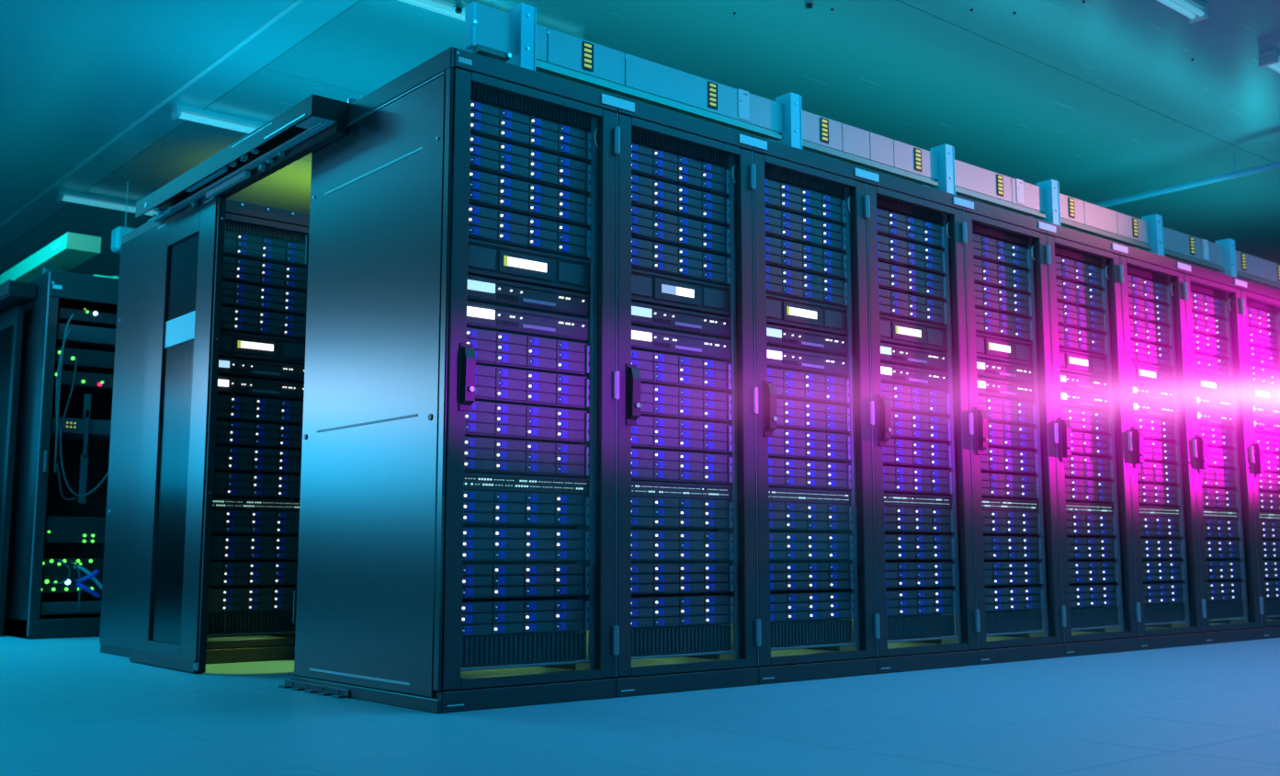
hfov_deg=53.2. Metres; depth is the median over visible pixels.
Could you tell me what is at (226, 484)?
server
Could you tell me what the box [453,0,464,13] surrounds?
sprinkler
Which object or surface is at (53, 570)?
switch
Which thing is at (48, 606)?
unit
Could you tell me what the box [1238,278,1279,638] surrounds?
rack
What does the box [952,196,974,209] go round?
label plate
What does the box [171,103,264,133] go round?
lamp
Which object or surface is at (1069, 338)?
server
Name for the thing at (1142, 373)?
display unit
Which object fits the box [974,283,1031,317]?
server
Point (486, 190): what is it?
server
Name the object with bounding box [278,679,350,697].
bracket
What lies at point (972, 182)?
trough
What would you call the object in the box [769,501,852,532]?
server
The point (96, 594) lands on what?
cable
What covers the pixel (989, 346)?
display unit
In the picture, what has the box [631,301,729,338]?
appliance
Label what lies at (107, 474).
cable
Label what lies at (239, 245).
server
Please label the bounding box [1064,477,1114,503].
server
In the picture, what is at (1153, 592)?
server
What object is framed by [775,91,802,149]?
post
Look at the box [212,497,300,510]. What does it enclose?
switch
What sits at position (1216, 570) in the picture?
server
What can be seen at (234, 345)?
display unit
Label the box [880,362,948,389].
appliance
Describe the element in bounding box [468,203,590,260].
server
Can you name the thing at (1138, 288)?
server
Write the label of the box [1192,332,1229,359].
server
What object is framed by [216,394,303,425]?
server
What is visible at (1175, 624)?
rack
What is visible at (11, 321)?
rack
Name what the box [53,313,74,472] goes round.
cable
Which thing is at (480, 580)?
server
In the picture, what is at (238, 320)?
server
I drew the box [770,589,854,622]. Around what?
server
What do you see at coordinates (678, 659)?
grille
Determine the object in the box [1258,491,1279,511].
server
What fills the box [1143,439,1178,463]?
server
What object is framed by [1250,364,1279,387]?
server
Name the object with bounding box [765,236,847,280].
server
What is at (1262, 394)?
display unit
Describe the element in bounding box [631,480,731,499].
switch
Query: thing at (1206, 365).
server
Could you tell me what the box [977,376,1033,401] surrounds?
appliance
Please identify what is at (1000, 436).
server
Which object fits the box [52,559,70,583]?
cable
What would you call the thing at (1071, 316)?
server
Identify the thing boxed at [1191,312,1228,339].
server
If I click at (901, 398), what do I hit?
server
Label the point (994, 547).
server
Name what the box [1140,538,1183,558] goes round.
server
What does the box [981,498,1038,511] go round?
switch
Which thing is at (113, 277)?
cable conduit
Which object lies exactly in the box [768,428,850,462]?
server
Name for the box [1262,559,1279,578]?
server
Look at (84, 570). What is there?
cable
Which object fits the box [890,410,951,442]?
server
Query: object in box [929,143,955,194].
post
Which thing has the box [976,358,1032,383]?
appliance
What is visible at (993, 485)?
server
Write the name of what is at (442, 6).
lamp
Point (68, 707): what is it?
floor
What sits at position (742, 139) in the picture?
label plate
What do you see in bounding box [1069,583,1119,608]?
server
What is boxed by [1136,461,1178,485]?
server
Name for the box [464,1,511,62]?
box
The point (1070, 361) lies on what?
display unit
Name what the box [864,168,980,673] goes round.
rack
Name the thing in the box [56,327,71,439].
cable
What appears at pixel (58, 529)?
switch
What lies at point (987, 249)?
server
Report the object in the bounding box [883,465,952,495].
server
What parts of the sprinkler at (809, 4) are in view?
bulb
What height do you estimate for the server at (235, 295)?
0.114 m
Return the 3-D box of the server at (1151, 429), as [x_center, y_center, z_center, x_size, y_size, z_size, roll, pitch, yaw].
[2.647,0.263,7.454,0.535,0.114,0.723,6,-10,-40]
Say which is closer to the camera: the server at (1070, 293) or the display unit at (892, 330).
the display unit at (892, 330)
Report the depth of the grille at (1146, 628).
7.25 m
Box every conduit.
[93,274,118,278]
[1094,160,1279,207]
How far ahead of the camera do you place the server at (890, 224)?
5.94 m
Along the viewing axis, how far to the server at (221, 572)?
6.13 m
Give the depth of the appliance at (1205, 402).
7.69 m
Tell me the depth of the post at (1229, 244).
8.46 m
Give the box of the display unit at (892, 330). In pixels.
[879,314,947,351]
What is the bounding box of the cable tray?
[0,231,101,284]
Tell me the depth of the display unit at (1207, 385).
7.70 m
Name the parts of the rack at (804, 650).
handle, handle, vent panel, vent panel, sill, rack frame, mounting rail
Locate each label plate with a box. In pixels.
[600,93,634,112]
[738,134,767,149]
[854,167,878,181]
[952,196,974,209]
[1038,221,1056,233]
[1111,242,1128,253]
[1177,261,1191,271]
[1234,278,1247,287]
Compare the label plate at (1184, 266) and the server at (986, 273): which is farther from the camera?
the label plate at (1184, 266)
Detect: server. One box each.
[207,585,296,612]
[209,560,297,586]
[210,535,298,559]
[211,509,299,535]
[213,471,300,498]
[214,445,301,475]
[215,419,302,450]
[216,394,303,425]
[220,305,305,339]
[221,281,306,316]
[222,255,307,292]
[223,230,307,268]
[461,596,589,636]
[462,526,589,561]
[462,562,589,599]
[463,489,589,527]
[464,400,589,443]
[464,436,589,477]
[466,327,590,375]
[467,237,590,294]
[468,169,591,227]
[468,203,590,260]
[469,134,591,194]
[470,100,591,162]
[475,364,590,409]
[631,142,729,196]
[631,173,729,226]
[631,205,730,256]
[631,237,730,285]
[631,349,731,391]
[631,415,732,453]
[631,448,732,484]
[631,496,732,530]
[631,529,733,560]
[631,562,733,594]
[631,593,733,628]
[640,383,731,422]
[764,178,845,225]
[765,206,846,252]
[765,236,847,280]
[765,264,847,306]
[767,367,849,405]
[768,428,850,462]
[768,457,851,490]
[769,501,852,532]
[769,532,852,560]
[770,561,853,590]
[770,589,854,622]
[776,397,849,433]
[876,207,944,249]
[877,234,945,274]
[878,261,946,300]
[878,288,947,326]
[881,382,950,416]
[883,438,951,468]
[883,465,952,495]
[883,505,953,533]
[884,533,954,559]
[885,561,955,588]
[885,587,956,616]
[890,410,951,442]
[972,233,1030,270]
[973,258,1030,294]
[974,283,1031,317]
[974,307,1032,341]
[977,395,1036,426]
[980,447,1038,475]
[980,472,1039,499]
[982,509,1041,535]
[983,535,1042,559]
[984,561,1042,585]
[985,585,1043,611]
[987,421,1037,450]
[1054,255,1104,288]
[1055,278,1105,311]
[1056,301,1106,333]
[1058,325,1107,355]
[1061,406,1110,434]
[1064,454,1113,480]
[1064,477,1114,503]
[1065,512,1116,536]
[1066,536,1117,559]
[1068,560,1118,583]
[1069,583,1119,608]
[1070,430,1112,457]
[1127,274,1169,305]
[1128,296,1170,326]
[1129,317,1171,347]
[1130,339,1173,367]
[1134,416,1177,441]
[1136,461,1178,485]
[1137,483,1180,506]
[1139,515,1182,537]
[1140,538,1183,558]
[1141,560,1184,581]
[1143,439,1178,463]
[1143,581,1186,604]
[1190,291,1227,318]
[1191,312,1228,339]
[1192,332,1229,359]
[1194,352,1231,378]
[1198,424,1234,448]
[1200,466,1237,488]
[1201,487,1238,509]
[1203,518,1240,538]
[1204,539,1242,558]
[1205,560,1243,579]
[1206,446,1236,468]
[1207,580,1244,601]
[1246,306,1279,331]
[1247,326,1279,351]
[1249,345,1279,369]
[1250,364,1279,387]
[1254,431,1279,453]
[1257,472,1279,492]
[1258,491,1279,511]
[1260,520,1279,539]
[1261,540,1279,558]
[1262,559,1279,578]
[1263,453,1279,473]
[1264,578,1279,599]
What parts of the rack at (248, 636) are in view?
panel, vent panel, sill, door, vent panel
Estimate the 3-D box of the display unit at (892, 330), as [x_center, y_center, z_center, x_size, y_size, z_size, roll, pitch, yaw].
[1.073,-0.226,6.073,0.535,0.118,0.542,6,-10,-40]
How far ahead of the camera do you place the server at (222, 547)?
6.15 m
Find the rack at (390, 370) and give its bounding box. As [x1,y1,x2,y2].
[290,46,620,713]
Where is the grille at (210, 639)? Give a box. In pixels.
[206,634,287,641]
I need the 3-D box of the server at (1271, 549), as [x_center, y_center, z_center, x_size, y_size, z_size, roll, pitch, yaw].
[3.734,1.047,8.268,0.535,0.114,0.723,6,-10,-40]
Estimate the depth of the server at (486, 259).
4.51 m
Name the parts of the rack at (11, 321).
glass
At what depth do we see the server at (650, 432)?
4.90 m
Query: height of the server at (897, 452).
0.114 m
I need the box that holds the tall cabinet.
[1,270,118,639]
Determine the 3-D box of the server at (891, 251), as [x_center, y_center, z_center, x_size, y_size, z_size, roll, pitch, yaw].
[1.016,-0.585,6.189,0.535,0.114,0.723,6,-10,-40]
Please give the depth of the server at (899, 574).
5.74 m
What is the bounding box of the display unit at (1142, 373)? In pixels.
[1131,361,1173,389]
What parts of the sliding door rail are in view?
track rail, track rail, plate, plate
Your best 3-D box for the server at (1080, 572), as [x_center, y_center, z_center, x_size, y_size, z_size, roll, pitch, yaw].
[2.103,0.991,6.900,0.535,0.114,0.723,6,-10,-40]
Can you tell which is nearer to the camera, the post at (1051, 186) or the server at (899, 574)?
the server at (899, 574)
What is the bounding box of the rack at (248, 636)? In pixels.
[99,198,309,664]
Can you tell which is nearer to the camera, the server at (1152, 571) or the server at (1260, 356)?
the server at (1152, 571)
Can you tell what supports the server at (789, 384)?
in the rack at (804, 650)
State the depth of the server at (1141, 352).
7.26 m
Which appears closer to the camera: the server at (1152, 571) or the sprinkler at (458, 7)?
the sprinkler at (458, 7)
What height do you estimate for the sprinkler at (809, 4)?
0.099 m
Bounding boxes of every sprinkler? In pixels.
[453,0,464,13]
[803,0,815,9]
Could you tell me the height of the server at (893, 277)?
0.114 m
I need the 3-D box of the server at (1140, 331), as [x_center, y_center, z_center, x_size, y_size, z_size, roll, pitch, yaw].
[2.647,-0.284,7.526,0.535,0.114,0.723,6,-10,-40]
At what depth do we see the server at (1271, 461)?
8.10 m
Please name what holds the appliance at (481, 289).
in the rack at (390, 370)
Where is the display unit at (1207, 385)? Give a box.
[1195,373,1232,398]
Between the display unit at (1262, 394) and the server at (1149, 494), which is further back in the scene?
the display unit at (1262, 394)
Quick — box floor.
[0,634,1279,775]
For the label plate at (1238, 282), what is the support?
attached to the rack at (1234, 620)
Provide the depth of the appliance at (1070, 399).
6.77 m
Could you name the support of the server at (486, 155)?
in the rack at (390, 370)
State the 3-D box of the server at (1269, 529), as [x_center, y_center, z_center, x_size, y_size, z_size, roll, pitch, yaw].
[3.734,0.925,8.284,0.535,0.114,0.723,6,-10,-40]
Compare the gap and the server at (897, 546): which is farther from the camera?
the server at (897, 546)
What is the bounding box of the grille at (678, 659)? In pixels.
[631,654,718,666]
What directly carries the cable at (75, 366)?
attached to the tall cabinet
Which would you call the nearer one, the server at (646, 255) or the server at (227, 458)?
the server at (646, 255)
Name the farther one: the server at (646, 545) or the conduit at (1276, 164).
the conduit at (1276, 164)
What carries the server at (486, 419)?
in the rack at (390, 370)
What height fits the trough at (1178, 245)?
0.209 m
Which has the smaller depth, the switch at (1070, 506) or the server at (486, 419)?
the server at (486, 419)
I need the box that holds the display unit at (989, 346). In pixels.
[975,331,1033,366]
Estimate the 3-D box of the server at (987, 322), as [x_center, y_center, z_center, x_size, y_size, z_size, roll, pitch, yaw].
[1.559,-0.280,6.608,0.535,0.114,0.723,6,-10,-40]
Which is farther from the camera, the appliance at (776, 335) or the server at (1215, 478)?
the server at (1215, 478)
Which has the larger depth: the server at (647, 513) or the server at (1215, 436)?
the server at (1215, 436)
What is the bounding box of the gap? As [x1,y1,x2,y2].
[460,663,574,678]
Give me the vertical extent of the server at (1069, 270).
0.114 m
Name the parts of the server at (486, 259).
panel, screen trim, panel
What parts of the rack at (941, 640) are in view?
handle, handle, vent panel, vent panel, sill, rack frame, mounting rail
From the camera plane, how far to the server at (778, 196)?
5.49 m
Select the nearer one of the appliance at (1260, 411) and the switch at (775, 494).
the switch at (775, 494)
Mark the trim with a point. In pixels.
(296, 3)
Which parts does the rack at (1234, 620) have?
handle, handle, vent panel, vent panel, sill, rack frame, mounting rail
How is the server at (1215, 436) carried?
in the rack at (1234, 620)
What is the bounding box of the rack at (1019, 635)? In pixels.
[962,196,1066,664]
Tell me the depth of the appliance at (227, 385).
6.26 m
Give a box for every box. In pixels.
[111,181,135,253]
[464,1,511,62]
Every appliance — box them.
[217,375,304,400]
[218,356,305,383]
[466,274,589,317]
[466,301,589,342]
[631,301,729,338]
[631,325,730,361]
[766,323,847,355]
[766,345,848,376]
[880,341,947,370]
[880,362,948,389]
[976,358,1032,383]
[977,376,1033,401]
[1060,372,1108,395]
[1061,389,1109,411]
[1132,383,1173,404]
[1133,399,1174,419]
[1196,394,1232,413]
[1197,409,1233,428]
[1253,403,1279,420]
[1254,418,1279,434]
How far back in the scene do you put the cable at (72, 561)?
7.80 m
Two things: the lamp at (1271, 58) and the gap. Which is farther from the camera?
the lamp at (1271, 58)
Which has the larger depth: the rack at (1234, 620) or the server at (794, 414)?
the rack at (1234, 620)
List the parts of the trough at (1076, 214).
vent plate, panel, panel, panel, vent plate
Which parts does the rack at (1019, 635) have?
handle, handle, vent panel, vent panel, sill, rack frame, mounting rail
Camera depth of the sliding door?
5.79 m
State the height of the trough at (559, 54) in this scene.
0.209 m
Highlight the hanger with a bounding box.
[1232,153,1237,178]
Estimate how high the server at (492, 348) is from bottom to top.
0.114 m
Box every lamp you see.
[56,189,158,216]
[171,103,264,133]
[398,0,547,29]
[1156,0,1209,23]
[1257,48,1279,72]
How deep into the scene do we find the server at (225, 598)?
6.12 m
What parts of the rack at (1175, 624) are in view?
handle, handle, vent panel, vent panel, sill, rack frame, mounting rail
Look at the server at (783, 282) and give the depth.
5.44 m
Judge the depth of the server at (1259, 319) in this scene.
8.22 m
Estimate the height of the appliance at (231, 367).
0.078 m
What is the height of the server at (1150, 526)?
0.114 m
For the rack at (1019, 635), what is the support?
on the floor
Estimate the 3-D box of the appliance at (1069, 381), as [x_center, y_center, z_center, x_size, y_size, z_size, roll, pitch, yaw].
[2.160,-0.003,6.961,0.535,0.078,0.541,6,-10,-40]
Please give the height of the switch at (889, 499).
0.054 m
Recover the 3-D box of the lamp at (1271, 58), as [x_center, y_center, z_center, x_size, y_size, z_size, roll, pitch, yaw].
[3.975,-1.761,7.474,1.360,0.074,0.100,6,-10,-40]
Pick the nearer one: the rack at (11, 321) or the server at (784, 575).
the server at (784, 575)
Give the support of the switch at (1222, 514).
in the rack at (1234, 620)
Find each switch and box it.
[41,557,103,592]
[44,515,105,543]
[50,417,111,442]
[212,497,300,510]
[464,472,589,494]
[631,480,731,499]
[768,487,850,504]
[883,492,951,508]
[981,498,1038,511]
[1065,501,1113,514]
[1138,505,1179,516]
[1202,508,1237,519]
[1259,510,1279,521]
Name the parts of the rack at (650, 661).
handle, handle, vent panel, vent panel, sill, rack frame, mounting rail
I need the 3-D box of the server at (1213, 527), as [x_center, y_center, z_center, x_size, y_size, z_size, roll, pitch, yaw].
[3.190,0.866,7.833,0.535,0.114,0.723,6,-10,-40]
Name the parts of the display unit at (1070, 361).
panel, panel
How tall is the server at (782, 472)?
0.114 m
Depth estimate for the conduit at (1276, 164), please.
9.05 m
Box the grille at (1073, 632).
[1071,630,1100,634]
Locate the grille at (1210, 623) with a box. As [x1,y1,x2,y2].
[1209,622,1230,624]
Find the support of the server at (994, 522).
in the rack at (1019, 635)
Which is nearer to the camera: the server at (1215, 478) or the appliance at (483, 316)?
the appliance at (483, 316)
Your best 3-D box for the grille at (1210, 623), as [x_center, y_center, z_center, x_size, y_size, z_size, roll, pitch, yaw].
[3.283,1.417,7.658,0.560,0.005,0.442,6,-10,-40]
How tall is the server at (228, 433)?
0.114 m
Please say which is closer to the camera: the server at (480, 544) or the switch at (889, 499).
the server at (480, 544)
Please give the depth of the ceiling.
7.44 m
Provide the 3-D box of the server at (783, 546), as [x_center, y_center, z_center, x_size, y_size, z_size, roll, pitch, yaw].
[0.472,0.692,5.563,0.535,0.114,0.723,6,-10,-40]
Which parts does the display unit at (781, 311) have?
panel, screen trim, panel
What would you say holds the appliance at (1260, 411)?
in the rack at (1256, 296)
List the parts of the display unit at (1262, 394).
panel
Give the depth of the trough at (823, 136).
6.18 m
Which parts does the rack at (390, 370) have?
rail, panel, rail, rack frame, corner post, handle, handle, vent panel, sill, door, vent panel, mounting rail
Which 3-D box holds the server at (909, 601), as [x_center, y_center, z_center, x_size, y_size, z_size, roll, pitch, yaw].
[1.016,0.994,5.982,0.535,0.114,0.723,6,-10,-40]
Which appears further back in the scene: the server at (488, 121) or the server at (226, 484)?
the server at (226, 484)
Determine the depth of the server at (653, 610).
4.82 m
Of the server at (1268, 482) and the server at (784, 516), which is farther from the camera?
the server at (1268, 482)
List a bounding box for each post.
[506,2,536,70]
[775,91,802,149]
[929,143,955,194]
[1036,179,1061,226]
[1141,214,1164,256]
[1214,237,1236,277]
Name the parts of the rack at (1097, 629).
handle, handle, vent panel, vent panel, sill, rack frame, mounting rail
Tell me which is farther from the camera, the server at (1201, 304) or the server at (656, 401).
the server at (1201, 304)
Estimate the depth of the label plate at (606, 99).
4.77 m
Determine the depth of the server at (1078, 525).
6.68 m
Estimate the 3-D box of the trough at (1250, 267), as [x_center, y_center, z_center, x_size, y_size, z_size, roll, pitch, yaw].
[4.222,-0.777,8.947,1.023,0.207,0.320,6,-10,-40]
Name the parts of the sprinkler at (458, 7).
bulb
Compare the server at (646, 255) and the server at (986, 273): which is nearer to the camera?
the server at (646, 255)
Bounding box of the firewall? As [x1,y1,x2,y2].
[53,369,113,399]
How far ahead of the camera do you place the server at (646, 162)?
5.03 m
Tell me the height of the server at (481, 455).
0.114 m
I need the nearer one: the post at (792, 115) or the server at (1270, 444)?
the post at (792, 115)
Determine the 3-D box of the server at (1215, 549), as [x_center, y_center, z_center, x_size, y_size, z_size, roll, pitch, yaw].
[3.190,0.988,7.817,0.535,0.114,0.723,6,-10,-40]
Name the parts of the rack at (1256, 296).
handle, handle, vent panel, rack frame, vent panel, mounting rail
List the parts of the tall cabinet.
post, pull handle, emblem plate, cable bracket, patch panel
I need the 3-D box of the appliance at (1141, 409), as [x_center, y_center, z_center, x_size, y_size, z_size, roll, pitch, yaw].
[2.704,0.148,7.400,0.535,0.078,0.541,6,-10,-40]
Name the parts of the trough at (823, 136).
panel, vent plate, panel, panel, panel, vent plate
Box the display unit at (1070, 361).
[1059,347,1108,378]
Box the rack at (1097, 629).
[1044,221,1141,656]
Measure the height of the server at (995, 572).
0.114 m
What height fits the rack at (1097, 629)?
2.200 m
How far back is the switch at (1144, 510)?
7.16 m
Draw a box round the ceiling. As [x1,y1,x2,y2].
[0,0,1279,276]
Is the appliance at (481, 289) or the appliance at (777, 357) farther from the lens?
the appliance at (777, 357)
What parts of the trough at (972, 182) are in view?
panel, vent plate, panel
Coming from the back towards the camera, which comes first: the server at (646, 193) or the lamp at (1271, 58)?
the lamp at (1271, 58)
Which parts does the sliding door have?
rail, glass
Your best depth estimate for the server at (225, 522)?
6.17 m
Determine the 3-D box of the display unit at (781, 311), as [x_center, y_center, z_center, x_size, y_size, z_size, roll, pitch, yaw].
[0.529,-0.285,5.622,0.535,0.118,0.542,6,-10,-40]
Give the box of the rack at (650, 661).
[610,95,761,697]
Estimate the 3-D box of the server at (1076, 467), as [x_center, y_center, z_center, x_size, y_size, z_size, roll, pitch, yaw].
[2.103,0.449,6.971,0.535,0.114,0.723,6,-10,-40]
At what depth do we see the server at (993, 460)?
6.27 m
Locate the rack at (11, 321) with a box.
[0,305,24,634]
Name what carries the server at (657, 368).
in the rack at (650, 661)
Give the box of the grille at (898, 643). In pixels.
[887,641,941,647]
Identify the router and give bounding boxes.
[56,306,116,328]
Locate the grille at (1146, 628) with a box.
[1144,625,1166,629]
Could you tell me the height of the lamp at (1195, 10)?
0.074 m
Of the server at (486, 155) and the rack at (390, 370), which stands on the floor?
the rack at (390, 370)
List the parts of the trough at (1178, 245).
panel, vent plate, panel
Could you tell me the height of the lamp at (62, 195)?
0.074 m
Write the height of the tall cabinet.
2.250 m
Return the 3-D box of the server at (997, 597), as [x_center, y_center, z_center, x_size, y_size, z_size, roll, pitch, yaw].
[1.559,1.053,6.433,0.535,0.114,0.723,6,-10,-40]
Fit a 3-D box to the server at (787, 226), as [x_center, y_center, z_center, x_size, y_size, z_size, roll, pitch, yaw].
[0.472,-0.644,5.739,0.535,0.114,0.723,6,-10,-40]
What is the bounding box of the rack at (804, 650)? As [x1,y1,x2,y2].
[751,135,880,684]
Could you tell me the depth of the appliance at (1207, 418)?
7.68 m
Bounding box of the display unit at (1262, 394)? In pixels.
[1251,383,1279,407]
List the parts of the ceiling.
panel, panel, panel, panel, panel, panel, panel, panel, panel, panel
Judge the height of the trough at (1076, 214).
0.207 m
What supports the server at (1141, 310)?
in the rack at (1175, 624)
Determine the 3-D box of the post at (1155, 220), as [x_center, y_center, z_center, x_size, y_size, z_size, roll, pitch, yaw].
[3.163,-0.875,7.884,0.066,0.375,0.100,6,-10,-40]
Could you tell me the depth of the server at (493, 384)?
4.47 m
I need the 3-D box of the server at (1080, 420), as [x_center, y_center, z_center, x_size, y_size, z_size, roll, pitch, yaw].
[2.103,0.204,7.003,0.535,0.114,0.723,6,-10,-40]
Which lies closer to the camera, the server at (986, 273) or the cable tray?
the server at (986, 273)
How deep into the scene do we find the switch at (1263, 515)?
8.02 m
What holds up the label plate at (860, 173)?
attached to the rack at (804, 650)
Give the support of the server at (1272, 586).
in the rack at (1256, 296)
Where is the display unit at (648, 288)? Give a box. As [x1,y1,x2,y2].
[631,268,730,316]
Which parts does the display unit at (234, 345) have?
panel, panel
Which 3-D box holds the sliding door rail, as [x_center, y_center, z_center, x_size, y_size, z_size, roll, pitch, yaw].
[-1.788,-0.936,5.556,0.152,0.121,1.930,6,-10,-40]
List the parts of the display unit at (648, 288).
panel, panel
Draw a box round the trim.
[0,0,304,226]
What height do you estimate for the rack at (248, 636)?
2.200 m
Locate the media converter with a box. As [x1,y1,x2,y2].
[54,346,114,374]
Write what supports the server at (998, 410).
in the rack at (1019, 635)
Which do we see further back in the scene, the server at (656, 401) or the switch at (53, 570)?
the switch at (53, 570)
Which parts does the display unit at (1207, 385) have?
panel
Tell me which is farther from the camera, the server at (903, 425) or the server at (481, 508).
the server at (903, 425)
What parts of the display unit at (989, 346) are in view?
panel, panel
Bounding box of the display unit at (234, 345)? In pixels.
[219,330,305,364]
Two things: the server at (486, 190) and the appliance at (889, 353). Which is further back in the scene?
the appliance at (889, 353)
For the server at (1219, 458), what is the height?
0.114 m
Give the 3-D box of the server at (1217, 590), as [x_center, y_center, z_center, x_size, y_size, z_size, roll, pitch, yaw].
[3.190,1.231,7.785,0.535,0.114,0.723,6,-10,-40]
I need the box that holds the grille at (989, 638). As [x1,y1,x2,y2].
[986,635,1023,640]
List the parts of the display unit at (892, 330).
panel, panel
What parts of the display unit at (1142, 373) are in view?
panel, panel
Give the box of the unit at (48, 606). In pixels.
[39,597,101,614]
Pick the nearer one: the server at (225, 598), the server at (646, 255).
the server at (646, 255)
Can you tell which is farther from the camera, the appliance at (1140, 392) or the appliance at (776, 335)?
the appliance at (1140, 392)
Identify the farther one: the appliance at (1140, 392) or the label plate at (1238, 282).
the label plate at (1238, 282)
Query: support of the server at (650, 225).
in the rack at (650, 661)
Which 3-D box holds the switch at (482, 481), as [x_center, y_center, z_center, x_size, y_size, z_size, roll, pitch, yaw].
[-0.528,0.352,4.585,0.535,0.054,0.436,6,-10,-40]
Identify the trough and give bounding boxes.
[505,24,782,141]
[767,110,939,187]
[923,158,1046,218]
[1029,192,1151,249]
[1135,226,1224,271]
[1210,249,1279,290]
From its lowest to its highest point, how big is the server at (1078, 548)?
0.114 m
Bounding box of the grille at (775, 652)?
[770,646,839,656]
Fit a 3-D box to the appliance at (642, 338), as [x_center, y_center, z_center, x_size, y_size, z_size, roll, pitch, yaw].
[-0.015,-0.148,5.146,0.535,0.078,0.541,6,-10,-40]
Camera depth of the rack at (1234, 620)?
7.70 m
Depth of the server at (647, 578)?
4.83 m
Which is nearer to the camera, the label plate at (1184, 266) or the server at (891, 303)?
the server at (891, 303)
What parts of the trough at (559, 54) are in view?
panel, panel, vent plate, panel, vent plate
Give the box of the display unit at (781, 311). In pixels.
[766,293,847,335]
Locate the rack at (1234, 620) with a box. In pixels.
[1182,261,1263,644]
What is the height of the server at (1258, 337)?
0.114 m
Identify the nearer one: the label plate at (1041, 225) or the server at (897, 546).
the server at (897, 546)
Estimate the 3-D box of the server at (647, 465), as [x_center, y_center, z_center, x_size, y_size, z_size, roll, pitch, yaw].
[-0.072,0.335,5.151,0.535,0.114,0.723,6,-10,-40]
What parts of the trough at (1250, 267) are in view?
panel, vent plate, panel, panel, vent plate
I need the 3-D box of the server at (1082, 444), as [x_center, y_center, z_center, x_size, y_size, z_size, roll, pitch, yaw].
[2.103,0.326,6.987,0.535,0.114,0.723,6,-10,-40]
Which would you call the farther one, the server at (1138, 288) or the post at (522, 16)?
the server at (1138, 288)
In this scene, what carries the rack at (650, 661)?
on the floor
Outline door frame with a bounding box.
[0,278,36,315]
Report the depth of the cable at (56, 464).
7.80 m
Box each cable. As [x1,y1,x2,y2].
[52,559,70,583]
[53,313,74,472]
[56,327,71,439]
[56,464,78,499]
[59,423,108,496]
[61,356,77,431]
[70,560,80,611]
[73,565,101,589]
[76,568,100,582]
[76,582,100,597]
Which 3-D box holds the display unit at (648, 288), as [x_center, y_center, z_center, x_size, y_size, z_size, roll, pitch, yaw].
[-0.015,-0.344,5.171,0.535,0.118,0.542,6,-10,-40]
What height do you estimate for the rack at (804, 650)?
2.200 m
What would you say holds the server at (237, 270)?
in the rack at (248, 636)
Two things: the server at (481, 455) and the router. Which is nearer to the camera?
the server at (481, 455)
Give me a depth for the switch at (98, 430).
7.85 m
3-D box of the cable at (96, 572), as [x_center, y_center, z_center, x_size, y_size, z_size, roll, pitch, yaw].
[-3.383,1.154,7.840,0.137,0.083,0.048,6,-10,-40]
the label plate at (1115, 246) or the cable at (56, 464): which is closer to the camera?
the label plate at (1115, 246)
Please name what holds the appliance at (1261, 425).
in the rack at (1256, 296)
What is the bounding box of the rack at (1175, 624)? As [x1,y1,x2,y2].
[1119,242,1206,649]
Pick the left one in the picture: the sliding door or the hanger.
the sliding door
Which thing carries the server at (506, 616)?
in the rack at (390, 370)
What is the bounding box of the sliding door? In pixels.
[129,196,226,672]
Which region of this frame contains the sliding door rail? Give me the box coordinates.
[135,94,349,228]
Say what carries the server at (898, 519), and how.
in the rack at (941, 640)

